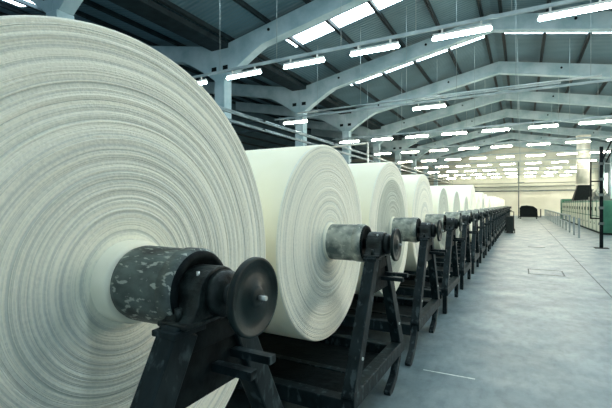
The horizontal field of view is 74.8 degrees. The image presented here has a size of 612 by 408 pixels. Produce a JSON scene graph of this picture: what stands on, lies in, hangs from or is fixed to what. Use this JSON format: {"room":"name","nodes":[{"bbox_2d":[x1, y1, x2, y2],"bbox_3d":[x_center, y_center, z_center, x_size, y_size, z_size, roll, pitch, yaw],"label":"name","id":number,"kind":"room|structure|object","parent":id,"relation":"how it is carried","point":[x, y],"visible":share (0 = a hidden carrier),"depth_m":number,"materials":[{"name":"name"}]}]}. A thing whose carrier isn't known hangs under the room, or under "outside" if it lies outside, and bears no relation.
{"room":"textile factory","nodes":[
{"label":"textile factory","id":0,"kind":"room"},
{"bbox_2d":[0,0,611,159],"bbox_3d":[5.306,-7.925,33.502,40.900,2.150,70.000,0,0,28],"label":"ceiling","id":1,"kind":"structure","parent":0,"point":[228,20],"depth_m":21.10,"materials":[{"name":"metal"}]},
{"bbox_2d":[4,0,33,6],"bbox_3d":[-11.096,-8.090,15.652,3.200,0.660,1.400,0,0,28],"label":"window","id":2,"kind":"structure","parent":1,"relation":"in","point":[9,1],"depth_m":16.58,"materials":[{"name":"white"}]},
{"bbox_2d":[287,0,400,46],"bbox_3d":[2.678,-8.115,16.482,7.650,1.550,0.950,0,0,28],"label":"window","id":3,"kind":"structure","parent":1,"relation":"in","point":[361,11],"depth_m":17.11,"materials":[{"name":"white glass"}]},
{"bbox_2d":[192,0,587,78],"bbox_3d":[3.690,-6.455,9.359,19.400,4.550,0.136,0,0,28],"label":"rail","id":4,"kind":"object","parent":1,"relation":"hanging from","point":[564,2],"visible":0.79,"depth_m":9.94,"materials":[{"name":"grey metal"}]},
{"bbox_2d":[196,77,206,84],"bbox_3d":[-3.825,-4.053,13.373,1.320,0.255,0.090,0,0,28],"label":"lamp","id":5,"kind":"object","parent":4,"relation":"attached to","point":[201,81],"visible":0.44,"depth_m":13.11,"materials":[{"name":"white"}]},
{"bbox_2d":[226,66,260,79],"bbox_3d":[-1.933,-4.053,12.352,1.320,0.255,0.090,0,0,28],"label":"lamp","id":6,"kind":"object","parent":4,"relation":"attached to","point":[254,71],"visible":1,"depth_m":12.30,"materials":[{"name":"white plastic"}]},
{"bbox_2d":[283,54,324,68],"bbox_3d":[-0.068,-4.053,11.345,1.320,0.255,0.090,0,0,28],"label":"lamp","id":7,"kind":"object","parent":4,"relation":"attached to","point":[316,59],"visible":1,"depth_m":11.30,"materials":[{"name":"white plastic"}]},
{"bbox_2d":[350,39,399,56],"bbox_3d":[1.762,-4.053,10.356,1.320,0.255,0.090,0,0,28],"label":"lamp","id":8,"kind":"object","parent":4,"relation":"attached to","point":[391,45],"visible":1,"depth_m":10.31,"materials":[{"name":"white plastic"}]},
{"bbox_2d":[432,21,491,40],"bbox_3d":[3.628,-4.053,9.349,1.320,0.255,0.090,0,0,28],"label":"lamp","id":9,"kind":"object","parent":4,"relation":"attached to","point":[480,28],"visible":1,"depth_m":9.30,"materials":[{"name":"white plastic"}]},
{"bbox_2d":[538,0,611,21],"bbox_3d":[5.572,-4.053,8.299,1.320,0.255,0.090,0,0,28],"label":"lamp","id":10,"kind":"object","parent":4,"relation":"attached to","point":[601,5],"visible":1,"depth_m":8.26,"materials":[{"name":"white plastic"}]},
{"bbox_2d":[351,36,483,85],"bbox_3d":[5.980,-8.115,22.597,7.650,1.550,0.950,0,0,28],"label":"window","id":11,"kind":"structure","parent":1,"relation":"in","point":[481,36],"depth_m":22.58,"materials":[{"name":"white glass"}]},
{"bbox_2d":[275,0,611,120],"bbox_3d":[6.934,-6.455,15.366,19.400,4.550,0.381,0,0,28],"label":"rail","id":12,"kind":"object","parent":1,"relation":"hanging from","point":[593,76],"visible":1,"depth_m":15.95,"materials":[{"name":"grey metal"}]},
{"bbox_2d":[284,117,306,124],"bbox_3d":[-0.523,-4.053,19.489,1.320,0.255,0.090,0,0,28],"label":"lamp","id":13,"kind":"object","parent":12,"relation":"attached to","point":[302,120],"visible":1,"depth_m":19.43,"materials":[{"name":"white"}]},
{"bbox_2d":[413,101,445,109],"bbox_3d":[5.065,-4.053,16.472,1.320,0.255,0.090,0,0,28],"label":"lamp","id":14,"kind":"object","parent":12,"relation":"attached to","point":[439,105],"visible":1,"depth_m":16.44,"materials":[{"name":"white"}]},
{"bbox_2d":[332,46,611,139],"bbox_3d":[10.294,-6.455,21.589,19.400,4.550,0.136,0,0,28],"label":"rail","id":15,"kind":"object","parent":1,"relation":"hanging from","point":[474,46],"visible":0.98,"depth_m":22.07,"materials":[{"name":"grey metal"}]},
{"bbox_2d":[340,138,358,142],"bbox_3d":[2.780,-4.053,25.604,1.320,0.255,0.090,0,0,28],"label":"lamp","id":16,"kind":"object","parent":15,"relation":"attached to","point":[355,140],"visible":1,"depth_m":25.56,"materials":[{"name":"white"}]},
{"bbox_2d":[372,135,392,140],"bbox_3d":[4.671,-4.053,24.583,1.320,0.255,0.090,0,0,28],"label":"lamp","id":17,"kind":"object","parent":15,"relation":"attached to","point":[388,137],"visible":1,"depth_m":24.54,"materials":[{"name":"white"}]},
{"bbox_2d":[406,132,427,137],"bbox_3d":[6.537,-4.053,23.575,1.320,0.255,0.090,0,0,28],"label":"lamp","id":18,"kind":"object","parent":15,"relation":"attached to","point":[424,134],"visible":1,"depth_m":23.55,"materials":[{"name":"white"}]},
{"bbox_2d":[442,129,466,134],"bbox_3d":[8.367,-4.053,22.587,1.320,0.255,0.090,0,0,28],"label":"lamp","id":19,"kind":"object","parent":15,"relation":"attached to","point":[462,131],"visible":1,"depth_m":22.54,"materials":[{"name":"white"}]},
{"bbox_2d":[482,126,508,131],"bbox_3d":[10.232,-4.053,21.580,1.320,0.255,0.090,0,0,28],"label":"lamp","id":20,"kind":"object","parent":15,"relation":"attached to","point":[504,128],"visible":1,"depth_m":21.53,"materials":[{"name":"white"}]},
{"bbox_2d":[529,122,557,128],"bbox_3d":[12.177,-4.053,20.530,1.320,0.255,0.090,0,0,28],"label":"lamp","id":21,"kind":"object","parent":15,"relation":"attached to","point":[553,124],"visible":1,"depth_m":20.51,"materials":[{"name":"white"}]},
{"bbox_2d":[579,117,611,124],"bbox_3d":[14.104,-4.053,19.489,1.320,0.255,0.090,0,0,28],"label":"lamp","id":22,"kind":"object","parent":15,"relation":"attached to","point":[606,120],"visible":1,"depth_m":19.45,"materials":[{"name":"white"}]},
{"bbox_2d":[369,77,611,151],"bbox_3d":[13.597,-6.455,27.705,19.400,4.550,0.136,0,0,28],"label":"rail","id":23,"kind":"object","parent":1,"relation":"hanging from","point":[558,77],"visible":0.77,"depth_m":27.17,"materials":[{"name":"grey metal"}]},
{"bbox_2d":[375,152,390,154],"bbox_3d":[6.082,-4.053,31.720,1.320,0.255,0.090,0,0,28],"label":"lamp","id":24,"kind":"object","parent":23,"relation":"attached to","point":[377,153],"visible":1,"depth_m":31.68,"materials":[{"name":"white"}]},
{"bbox_2d":[401,149,418,152],"bbox_3d":[7.974,-4.053,30.698,1.320,0.255,0.090,0,0,28],"label":"lamp","id":25,"kind":"object","parent":23,"relation":"attached to","point":[415,150],"visible":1,"depth_m":30.67,"materials":[{"name":"white"}]},
{"bbox_2d":[430,147,447,151],"bbox_3d":[9.839,-4.053,29.691,1.320,0.255,0.090,0,0,28],"label":"lamp","id":26,"kind":"object","parent":23,"relation":"attached to","point":[432,149],"visible":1,"depth_m":29.63,"materials":[{"name":"white"}]},
{"bbox_2d":[459,146,477,149],"bbox_3d":[11.669,-4.053,28.702,1.320,0.255,0.090,0,0,28],"label":"lamp","id":27,"kind":"object","parent":23,"relation":"attached to","point":[462,148],"visible":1,"depth_m":28.68,"materials":[{"name":"white"}]},
{"bbox_2d":[491,143,511,147],"bbox_3d":[13.535,-4.053,27.695,1.320,0.255,0.090,0,0,28],"label":"lamp","id":28,"kind":"object","parent":23,"relation":"attached to","point":[494,145],"visible":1,"depth_m":27.65,"materials":[{"name":"white"}]},
{"bbox_2d":[527,142,549,145],"bbox_3d":[15.479,-4.053,26.645,1.320,0.255,0.090,0,0,28],"label":"lamp","id":29,"kind":"object","parent":23,"relation":"attached to","point":[543,143],"visible":1,"depth_m":26.61,"materials":[{"name":"white"}]},
{"bbox_2d":[566,139,589,142],"bbox_3d":[17.406,-4.053,25.604,1.320,0.255,0.090,0,0,28],"label":"lamp","id":30,"kind":"object","parent":23,"relation":"attached to","point":[575,141],"visible":1,"depth_m":25.58,"materials":[{"name":"white"}]},
{"bbox_2d":[395,104,611,159],"bbox_3d":[16.899,-6.455,33.820,19.400,4.550,0.136,0,0,28],"label":"rail","id":31,"kind":"object","parent":1,"relation":"hanging from","point":[491,104],"visible":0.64,"depth_m":34.30,"materials":[{"name":"grey metal"}]},
{"bbox_2d":[470,156,485,158],"bbox_3d":[14.972,-4.053,34.818,1.320,0.255,0.090,0,0,28],"label":"lamp","id":32,"kind":"object","parent":31,"relation":"attached to","point":[472,157],"visible":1,"depth_m":34.80,"materials":[{"name":"white"}]},
{"bbox_2d":[497,155,513,157],"bbox_3d":[16.837,-4.053,33.810,1.320,0.255,0.090,0,0,28],"label":"lamp","id":33,"kind":"object","parent":31,"relation":"attached to","point":[499,156],"visible":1,"depth_m":33.80,"materials":[{"name":"white"}]},
{"bbox_2d":[526,153,543,155],"bbox_3d":[18.782,-4.053,32.760,1.320,0.255,0.090,0,0,28],"label":"lamp","id":34,"kind":"object","parent":31,"relation":"attached to","point":[529,154],"visible":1,"depth_m":32.71,"materials":[{"name":"white"}]},
{"bbox_2d":[557,151,576,154],"bbox_3d":[20.709,-4.053,31.720,1.320,0.255,0.090,0,0,28],"label":"lamp","id":35,"kind":"object","parent":31,"relation":"attached to","point":[573,152],"visible":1,"depth_m":31.67,"materials":[{"name":"white"}]},
{"bbox_2d":[415,157,611,165],"bbox_3d":[20.201,-6.455,39.935,19.400,4.550,0.136,0,0,28],"label":"rail","id":36,"kind":"object","parent":1,"relation":"hanging from","point":[591,157],"visible":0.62,"depth_m":39.66,"materials":[{"name":"grey metal"}]},
{"bbox_2d":[435,144,598,174],"bbox_3d":[26.806,-6.455,52.166,19.400,4.550,0.136,0,0,28],"label":"rail","id":37,"kind":"object","parent":1,"relation":"hanging from","point":[560,144],"visible":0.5,"depth_m":52.25,"materials":[{"name":"metal"}]},
{"bbox_2d":[424,132,611,170],"bbox_3d":[23.504,-6.455,46.051,19.400,4.550,0.136,0,0,28],"label":"rail","id":38,"kind":"object","parent":1,"relation":"hanging from","point":[499,132],"visible":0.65,"depth_m":46.54,"materials":[{"name":"grey metal"}]},
{"bbox_2d":[455,172,593,176],"bbox_3d":[30.108,-6.455,58.281,19.400,4.550,0.136,0,0,28],"label":"rail","id":39,"kind":"object","parent":1,"relation":"hanging from","point":[592,172],"visible":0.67,"depth_m":57.65,"materials":[{"name":"metal"}]},
{"bbox_2d":[505,32,611,33],"bbox_3d":[13.679,-8.055,18.440,8.250,1.670,0.950,0,0,28],"label":"window","id":40,"kind":"structure","parent":1,"relation":"in","point":[561,32],"depth_m":19.36,"materials":[{"name":"white"}]},
{"bbox_2d":[225,215,611,407],"bbox_3d":[5.306,1.800,33.502,40.900,0.200,70.000,0,0,28],"label":"floor","id":41,"kind":"structure","parent":0,"point":[531,340],"depth_m":5.17,"materials":[{"name":"concrete"}]},
{"bbox_2d":[30,0,82,18],"bbox_3d":[-2.311,-3.533,8.748,30.720,10.466,0.500,0,0,28],"label":"frame","id":42,"kind":"object","parent":41,"relation":"on","point":[55,8],"visible":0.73,"depth_m":11.05,"materials":[{"name":"grey metal"}]},
{"bbox_2d":[218,105,452,181],"bbox_3d":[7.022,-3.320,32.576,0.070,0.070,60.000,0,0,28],"label":"pipe","id":43,"kind":"object","parent":42,"relation":"attached to","point":[227,111],"visible":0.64,"depth_m":18.94,"materials":[{"name":"grey metal"}]},
{"bbox_2d":[227,118,452,184],"bbox_3d":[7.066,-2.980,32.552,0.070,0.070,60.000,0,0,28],"label":"pipe","id":44,"kind":"object","parent":42,"relation":"attached to","point":[229,120],"visible":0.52,"depth_m":18.01,"materials":[{"name":"grey metal"}]},
{"bbox_2d":[130,264,282,407],"bbox_3d":[-2.078,0.982,2.267,4.140,1.500,1.641,0,0,28],"label":"stand","id":45,"kind":"object","parent":41,"relation":"on","point":[195,351],"visible":0.67,"depth_m":1.43,"materials":[{"name":"black paint"}]},
{"bbox_2d":[0,15,277,407],"bbox_3d":[-1.738,0.330,2.259,3.635,2.132,2.130,0,0,28],"label":"roll","id":46,"kind":"object","parent":45,"relation":"on","point":[121,175],"visible":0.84,"depth_m":1.55,"materials":[{"name":"white fabric"}]},
{"bbox_2d":[150,0,368,122],"bbox_3d":[0.992,-3.533,14.864,30.720,10.466,0.500,0,0,28],"label":"frame","id":47,"kind":"object","parent":41,"relation":"on","point":[241,51],"visible":0.59,"depth_m":16.57,"materials":[{"name":"grey metal"}]},
{"bbox_2d":[235,232,408,407],"bbox_3d":[-1.104,0.982,4.069,4.140,1.500,1.641,0,0,28],"label":"stand","id":48,"kind":"object","parent":41,"relation":"on","point":[337,370],"visible":0.48,"depth_m":3.31,"materials":[{"name":"black paint"}]},
{"bbox_2d":[258,332,378,392],"bbox_3d":[-1.097,1.458,4.240,3.730,0.015,1.100,0,0,28],"label":"pallet","id":49,"kind":"object","parent":48,"relation":"on","point":[321,364],"depth_m":3.71,"materials":[{"name":"black metal"}]},
{"bbox_2d":[245,145,402,340],"bbox_3d":[-0.794,0.330,4.076,3.570,1.700,1.702,0,0,28],"label":"roll","id":50,"kind":"object","parent":48,"relation":"on","point":[316,235],"visible":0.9,"depth_m":3.25,"materials":[{"name":"white fabric"}]},
{"bbox_2d":[331,142,368,162],"bbox_3d":[1.593,-0.750,21.978,4.256,4.900,0.100,0,0,39],"label":"frame","id":51,"kind":"object","parent":41,"relation":"on","point":[367,143],"visible":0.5,"depth_m":20.91,"materials":[{"name":"metal"}]},
{"bbox_2d":[340,222,446,365],"bbox_3d":[-0.178,0.982,5.784,4.140,1.500,1.641,0,0,28],"label":"stand","id":52,"kind":"object","parent":41,"relation":"on","point":[414,312],"visible":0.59,"depth_m":4.92,"materials":[{"name":"black paint"}]},
{"bbox_2d":[347,299,422,321],"bbox_3d":[-0.170,1.458,5.956,3.730,0.015,1.100,0,0,28],"label":"pallet","id":53,"kind":"object","parent":52,"relation":"on","point":[378,308],"depth_m":5.46,"materials":[{"name":"black metal"}]},
{"bbox_2d":[348,162,443,296],"bbox_3d":[0.133,0.330,5.792,3.570,1.761,1.760,0,0,28],"label":"roll","id":54,"kind":"object","parent":52,"relation":"on","point":[380,185],"visible":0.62,"depth_m":5.00,"materials":[{"name":"white fabric"}]},
{"bbox_2d":[201,11,611,146],"bbox_3d":[4.294,-3.533,20.979,30.720,10.466,0.500,0,0,28],"label":"frame","id":55,"kind":"object","parent":41,"relation":"on","point":[304,100],"visible":0.56,"depth_m":20.48,"materials":[{"name":"grey metal"}]},
{"bbox_2d":[236,61,611,163],"bbox_3d":[7.596,-3.533,27.095,30.720,10.466,0.500,0,0,28],"label":"frame","id":56,"kind":"object","parent":41,"relation":"on","point":[346,123],"visible":0.79,"depth_m":26.17,"materials":[{"name":"grey metal"}]},
{"bbox_2d":[396,218,465,313],"bbox_3d":[0.827,0.966,7.645,4.140,1.468,1.331,0,0,28],"label":"stand","id":57,"kind":"object","parent":41,"relation":"on","point":[446,284],"visible":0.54,"depth_m":6.61,"materials":[{"name":"black paint"}]},
{"bbox_2d":[399,279,441,289],"bbox_3d":[0.761,1.458,7.681,3.730,0.015,1.100,0,0,28],"label":"pallet","id":58,"kind":"object","parent":57,"relation":"on","point":[407,282],"depth_m":7.30,"materials":[{"name":"black metal"}]},
{"bbox_2d":[402,174,463,271],"bbox_3d":[1.065,0.330,7.517,3.570,1.699,1.704,0,0,28],"label":"roll","id":59,"kind":"object","parent":57,"relation":"on","point":[417,186],"visible":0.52,"depth_m":6.67,"materials":[{"name":"white fabric"}]},
{"bbox_2d":[403,215,476,289],"bbox_3d":[1.768,0.966,9.387,4.140,1.468,1.331,0,0,28],"label":"stand","id":60,"kind":"object","parent":41,"relation":"on","point":[464,268],"visible":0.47,"depth_m":8.38,"materials":[{"name":"black paint"}]},
{"bbox_2d":[426,266,452,269],"bbox_3d":[1.702,1.458,9.423,3.730,0.015,1.100,0,0,28],"label":"pallet","id":61,"kind":"object","parent":60,"relation":"on","point":[438,267],"depth_m":8.99,"materials":[{"name":"black metal"}]},
{"bbox_2d":[430,187,475,249],"bbox_3d":[2.006,0.331,9.260,3.570,1.399,1.403,0,0,28],"label":"roll","id":62,"kind":"object","parent":60,"relation":"on","point":[439,194],"visible":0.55,"depth_m":8.47,"materials":[{"name":"white fabric"}]},
{"bbox_2d":[279,90,611,162],"bbox_3d":[10.899,-3.533,33.210,30.720,10.466,0.500,0,0,28],"label":"frame","id":63,"kind":"object","parent":41,"relation":"on","point":[526,96],"visible":0.82,"depth_m":32.01,"materials":[{"name":"grey metal"}]},
{"bbox_2d":[423,369,474,379],"bbox_3d":[1.422,1.698,3.991,0.490,0.001,0.035,0,0,28],"label":"trim","id":64,"kind":"structure","parent":41,"relation":"on","point":[423,369],"depth_m":3.98,"materials":[{"name":"paint"}]},
{"bbox_2d":[435,213,484,273],"bbox_3d":[2.718,0.966,11.147,4.140,1.468,1.331,0,0,28],"label":"stand","id":65,"kind":"object","parent":41,"relation":"on","point":[475,237],"visible":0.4,"depth_m":10.09,"materials":[{"name":"black paint"}]},
{"bbox_2d":[446,191,482,241],"bbox_3d":[2.955,0.330,11.018,3.570,1.362,1.360,0,0,28],"label":"roll","id":66,"kind":"object","parent":65,"relation":"on","point":[453,196],"visible":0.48,"depth_m":10.24,"materials":[{"name":"white fabric"}]},
{"bbox_2d":[311,109,611,172],"bbox_3d":[14.201,-3.533,39.325,30.720,10.466,0.500,0,0,28],"label":"frame","id":67,"kind":"object","parent":41,"relation":"on","point":[405,143],"visible":0.73,"depth_m":38.07,"materials":[{"name":"grey metal"}]},
{"bbox_2d":[457,212,489,262],"bbox_3d":[3.668,0.966,12.907,4.140,1.468,1.331,0,0,28],"label":"stand","id":68,"kind":"object","parent":41,"relation":"on","point":[482,247],"visible":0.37,"depth_m":11.84,"materials":[{"name":"black paint"}]},
{"bbox_2d":[459,195,488,234],"bbox_3d":[3.906,0.331,12.778,3.570,1.243,1.239,0,0,28],"label":"roll","id":69,"kind":"object","parent":68,"relation":"on","point":[463,198],"visible":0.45,"depth_m":12.00,"materials":[{"name":"white fabric"}]},
{"bbox_2d":[336,122,611,173],"bbox_3d":[17.503,-3.533,45.441,30.720,10.466,0.500,0,0,28],"label":"frame","id":70,"kind":"object","parent":41,"relation":"on","point":[523,127],"visible":0.62,"depth_m":44.04,"materials":[{"name":"grey metal"}]},
{"bbox_2d":[457,211,494,255],"bbox_3d":[4.619,0.966,14.667,4.140,1.468,1.331,0,0,28],"label":"stand","id":71,"kind":"object","parent":41,"relation":"on","point":[487,229],"visible":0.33,"depth_m":13.60,"materials":[{"name":"black paint"}]},
{"bbox_2d":[430,185,493,241],"bbox_3d":[4.856,0.331,14.539,3.570,1.999,2.004,0,0,28],"label":"roll","id":72,"kind":"object","parent":71,"relation":"on","point":[469,190],"visible":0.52,"depth_m":13.71,"materials":[{"name":"white fabric"}]},
{"bbox_2d":[355,133,611,198],"bbox_3d":[20.805,-3.533,51.556,30.720,10.466,0.500,0,0,28],"label":"frame","id":73,"kind":"object","parent":41,"relation":"on","point":[593,144],"visible":0.58,"depth_m":49.02,"materials":[{"name":"grey metal"}]},
{"bbox_2d":[371,140,604,188],"bbox_3d":[24.108,-3.533,57.671,30.720,10.466,0.500,0,0,28],"label":"frame","id":74,"kind":"object","parent":41,"relation":"on","point":[521,144],"visible":0.41,"depth_m":55.80,"materials":[{"name":"grey metal"}]},
{"bbox_2d":[478,209,501,240],"bbox_3d":[7.470,0.966,19.946,4.140,1.468,1.331,0,0,28],"label":"stand","id":75,"kind":"object","parent":41,"relation":"on","point":[497,227],"visible":0.18,"depth_m":18.84,"materials":[{"name":"black paint"}]},
{"bbox_2d":[484,194,500,222],"bbox_3d":[7.707,0.330,19.818,3.570,1.602,1.600,0,0,28],"label":"roll","id":76,"kind":"object","parent":75,"relation":"on","point":[485,195],"visible":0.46,"depth_m":19.02,"materials":[{"name":"fabric"}]},
{"bbox_2d":[489,210,497,248],"bbox_3d":[5.569,0.966,16.427,4.140,1.468,1.331,0,0,28],"label":"stand","id":77,"kind":"object","parent":41,"relation":"on","point":[490,217],"visible":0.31,"depth_m":15.31,"materials":[{"name":"black paint"}]},
{"bbox_2d":[475,194,496,230],"bbox_3d":[5.807,0.330,16.299,3.570,1.479,1.483,0,0,28],"label":"roll","id":78,"kind":"object","parent":77,"relation":"on","point":[476,195],"visible":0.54,"depth_m":15.57,"materials":[{"name":"fabric"}]},
{"bbox_2d":[493,209,499,244],"bbox_3d":[6.519,0.966,18.186,4.140,1.468,1.331,0,0,28],"label":"stand","id":79,"kind":"object","parent":41,"relation":"on","point":[494,216],"visible":0.26,"depth_m":17.10,"materials":[{"name":"black paint"}]},
{"bbox_2d":[475,192,499,219],"bbox_3d":[6.757,0.329,18.059,3.570,1.680,1.681,0,0,28],"label":"roll","id":80,"kind":"object","parent":79,"relation":"on","point":[481,194],"visible":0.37,"depth_m":17.23,"materials":[{"name":"fabric"}]},
{"bbox_2d":[498,208,503,237],"bbox_3d":[8.420,0.966,21.706,4.140,1.468,1.331,0,0,28],"label":"stand","id":81,"kind":"object","parent":41,"relation":"on","point":[498,208],"visible":0.21,"depth_m":20.55,"materials":[{"name":"black paint"}]},
{"bbox_2d":[487,197,502,212],"bbox_3d":[8.657,0.329,21.577,3.570,1.440,1.442,0,0,28],"label":"roll","id":82,"kind":"object","parent":81,"relation":"on","point":[488,198],"visible":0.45,"depth_m":20.82,"materials":[{"name":"fabric"}]},
{"bbox_2d":[500,208,504,234],"bbox_3d":[9.370,0.966,23.466,4.140,1.468,1.331,0,0,28],"label":"stand","id":83,"kind":"object","parent":41,"relation":"on","point":[501,208],"visible":0.16,"depth_m":22.39,"materials":[{"name":"black paint"}]},
{"bbox_2d":[487,196,503,210],"bbox_3d":[9.607,0.330,23.337,3.570,1.561,1.561,0,0,28],"label":"roll","id":84,"kind":"object","parent":83,"relation":"on","point":[491,198],"visible":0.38,"depth_m":22.43,"materials":[{"name":"fabric"}]},
{"bbox_2d":[505,211,514,232],"bbox_3d":[11.799,1.065,23.154,0.540,1.270,0.520,0,0,28],"label":"truck","id":85,"kind":"object","parent":41,"relation":"on","point":[509,228],"visible":1,"depth_m":22.96,"materials":[{"name":"black metal"}]},
{"bbox_2d":[517,162,523,217],"bbox_3d":[25.764,-1.700,48.026,0.800,6.800,0.400,0,0,28],"label":"slender post","id":86,"kind":"object","parent":41,"relation":"on","point":[518,182],"visible":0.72,"depth_m":48.08,"materials":[{"name":"metal"}]},
{"bbox_2d":[519,205,540,218],"bbox_3d":[25.740,0.925,45.993,2.210,1.550,1.800,0,0,28],"label":"trolley","id":87,"kind":"object","parent":41,"relation":"on","point":[525,211],"visible":0.98,"depth_m":45.41,"materials":[{"name":"black metal"}]},
{"bbox_2d":[544,209,579,237],"bbox_3d":[21.626,1.185,34.787,0.100,1.030,33.850,0,0,28],"label":"guard railing","id":88,"kind":"object","parent":41,"relation":"on","point":[553,212],"visible":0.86,"depth_m":27.80,"materials":[{"name":"grey metal"}]},
{"bbox_2d":[560,199,571,218],"bbox_3d":[28.885,0.575,43.556,1.960,2.250,1.600,0,0,28],"label":"tall cabinet","id":89,"kind":"object","parent":41,"relation":"on","point":[561,200],"visible":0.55,"depth_m":43.48,"materials":[{"name":"metal"}]},
{"bbox_2d":[566,201,569,221],"bbox_3d":[25.898,0.700,38.236,1.660,2.000,1.500,0,0,28],"label":"tall cabinet","id":90,"kind":"object","parent":41,"relation":"on","point":[569,201],"visible":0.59,"depth_m":38.26,"materials":[{"name":"metal"}]},
{"bbox_2d":[571,134,590,200],"bbox_3d":[26.717,-3.450,38.533,1.784,6.300,1.784,0,0,28],"label":"duct","id":91,"kind":"object","parent":90,"relation":"on","point":[582,191],"visible":0.83,"depth_m":38.07,"materials":[{"name":"metal"}]},
{"bbox_2d":[571,185,589,200],"bbox_3d":[26.717,-1.050,38.533,1.784,1.500,1.784,0,0,28],"label":"hood","id":92,"kind":"object","parent":91,"relation":"attached to","point":[582,192],"depth_m":38.02,"materials":[{"name":"black metal"}]},
{"bbox_2d":[568,201,571,222],"bbox_3d":[25.186,0.700,36.917,1.660,2.000,1.500,0,0,28],"label":"tall cabinet","id":93,"kind":"object","parent":41,"relation":"on","point":[570,201],"visible":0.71,"depth_m":37.44,"materials":[{"name":"metal"}]},
{"bbox_2d":[571,200,575,222],"bbox_3d":[23.760,0.700,34.277,1.660,2.000,1.500,0,0,28],"label":"tall cabinet","id":94,"kind":"object","parent":41,"relation":"on","point":[572,212],"visible":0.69,"depth_m":34.64,"materials":[{"name":"metal"}]},
{"bbox_2d":[573,200,577,223],"bbox_3d":[23.047,0.700,32.957,1.660,2.000,1.500,0,0,28],"label":"tall cabinet","id":95,"kind":"object","parent":41,"relation":"on","point":[576,200],"visible":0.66,"depth_m":33.26,"materials":[{"name":"metal"}]},
{"bbox_2d":[575,200,580,224],"bbox_3d":[22.335,0.700,31.637,1.660,2.000,1.500,0,0,28],"label":"tall cabinet","id":96,"kind":"object","parent":41,"relation":"on","point":[576,203],"visible":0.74,"depth_m":31.95,"materials":[{"name":"metal"}]},
{"bbox_2d":[544,227,611,297],"bbox_3d":[14.809,1.698,24.393,0.020,0.003,63.000,0,0,28],"label":"trim","id":97,"kind":"structure","parent":41,"relation":"on","point":[544,227],"depth_m":10.44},
{"bbox_2d":[578,200,582,225],"bbox_3d":[21.622,0.700,30.317,1.660,2.000,1.500,0,0,28],"label":"tall cabinet","id":98,"kind":"object","parent":41,"relation":"on","point":[579,213],"visible":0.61,"depth_m":30.56,"materials":[{"name":"metal"}]},
{"bbox_2d":[589,188,609,199],"bbox_3d":[22.068,-0.735,30.133,1.000,0.870,2.400,0,0,28],"label":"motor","id":99,"kind":"object","parent":98,"relation":"on","point":[595,192],"visible":0.7,"depth_m":29.28,"materials":[{"name":"metal"}]},
{"bbox_2d":[580,200,585,227],"bbox_3d":[20.909,0.700,28.997,1.660,2.000,1.500,0,0,28],"label":"tall cabinet","id":100,"kind":"object","parent":41,"relation":"on","point":[581,202],"visible":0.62,"depth_m":29.26,"materials":[{"name":"metal"}]},
{"bbox_2d":[583,200,588,228],"bbox_3d":[20.197,0.700,27.678,1.660,2.000,1.500,0,0,28],"label":"tall cabinet","id":101,"kind":"object","parent":41,"relation":"on","point":[584,202],"visible":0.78,"depth_m":27.86,"materials":[{"name":"metal"}]},
{"bbox_2d":[586,199,592,229],"bbox_3d":[19.484,0.700,26.358,1.660,2.000,1.500,0,0,28],"label":"tall cabinet","id":102,"kind":"object","parent":41,"relation":"on","point":[587,202],"visible":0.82,"depth_m":26.58,"materials":[{"name":"metal"}]},
{"bbox_2d":[589,199,596,230],"bbox_3d":[18.771,0.700,25.038,1.660,2.000,1.500,0,0,28],"label":"tall cabinet","id":103,"kind":"object","parent":41,"relation":"on","point":[590,220],"visible":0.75,"depth_m":25.41,"materials":[{"name":"metal"}]},
{"bbox_2d":[592,199,598,232],"bbox_3d":[18.058,0.700,23.718,1.660,2.000,1.500,0,0,28],"label":"tall cabinet","id":104,"kind":"object","parent":41,"relation":"on","point":[594,202],"visible":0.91,"depth_m":24.02,"materials":[{"name":"metal"}]},
{"bbox_2d":[590,139,611,248],"bbox_3d":[11.586,-0.905,15.223,1.283,5.209,0.440,0,0,28],"label":"pole","id":105,"kind":"object","parent":41,"relation":"on","point":[601,157],"visible":1,"depth_m":15.32,"materials":[{"name":"black metal"}]},
{"bbox_2d":[596,199,611,234],"bbox_3d":[17.346,0.700,22.398,1.660,2.000,1.500,0,0,28],"label":"tall cabinet","id":106,"kind":"object","parent":41,"relation":"on","point":[607,203],"visible":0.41,"depth_m":21.99,"materials":[{"name":"metal"}]},
{"bbox_2d":[351,146,598,215],"bbox_3d":[22.008,-3.770,64.432,40.900,10.940,0.300,0,0,28],"label":"wall","id":107,"kind":"structure","parent":0,"point":[569,179],"depth_m":59.05,"materials":[{"name":"beige paint"}]},
{"bbox_2d":[108,0,438,159],"bbox_3d":[5.174,-6.730,33.574,0.900,0.220,70.000,0,0,28],"label":"trim","id":108,"kind":"structure","parent":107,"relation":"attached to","point":[149,10],"depth_m":15.83,"materials":[{"name":"metal"}]},
{"bbox_2d":[445,182,565,184],"bbox_3d":[26.534,-3.050,61.134,28.600,0.095,0.100,0,0,28],"label":"pipe","id":109,"kind":"object","parent":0,"point":[535,182],"visible":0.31,"depth_m":59.35,"materials":[{"name":"metal"}]},
{"bbox_2d":[474,185,593,187],"bbox_3d":[26.534,-2.550,61.134,28.600,0.114,0.120,0,0,28],"label":"pipe","id":110,"kind":"object","parent":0,"point":[557,185],"visible":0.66,"depth_m":58.02,"materials":[{"name":"metal"}]},
{"bbox_2d":[475,189,593,191],"bbox_3d":[26.534,-1.920,61.134,28.600,0.209,0.220,0,0,28],"label":"pipe","id":111,"kind":"object","parent":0,"point":[566,189],"visible":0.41,"depth_m":58.36,"materials":[{"name":"metal"}]},
{"bbox_2d":[603,153,609,195],"bbox_3d":[23.432,-2.700,23.714,0.300,8.800,70.000,0,0,28],"label":"wall","id":112,"kind":"structure","parent":0,"point":[607,166],"depth_m":48.35,"materials":[{"name":"paint"}]},
{"bbox_2d":[605,172,607,192],"bbox_3d":[38.390,-2.600,51.436,0.120,2.600,6.080,0,0,28],"label":"window","id":113,"kind":"structure","parent":112,"relation":"in","point":[606,174],"depth_m":50.20,"materials":[{"name":"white glass"}]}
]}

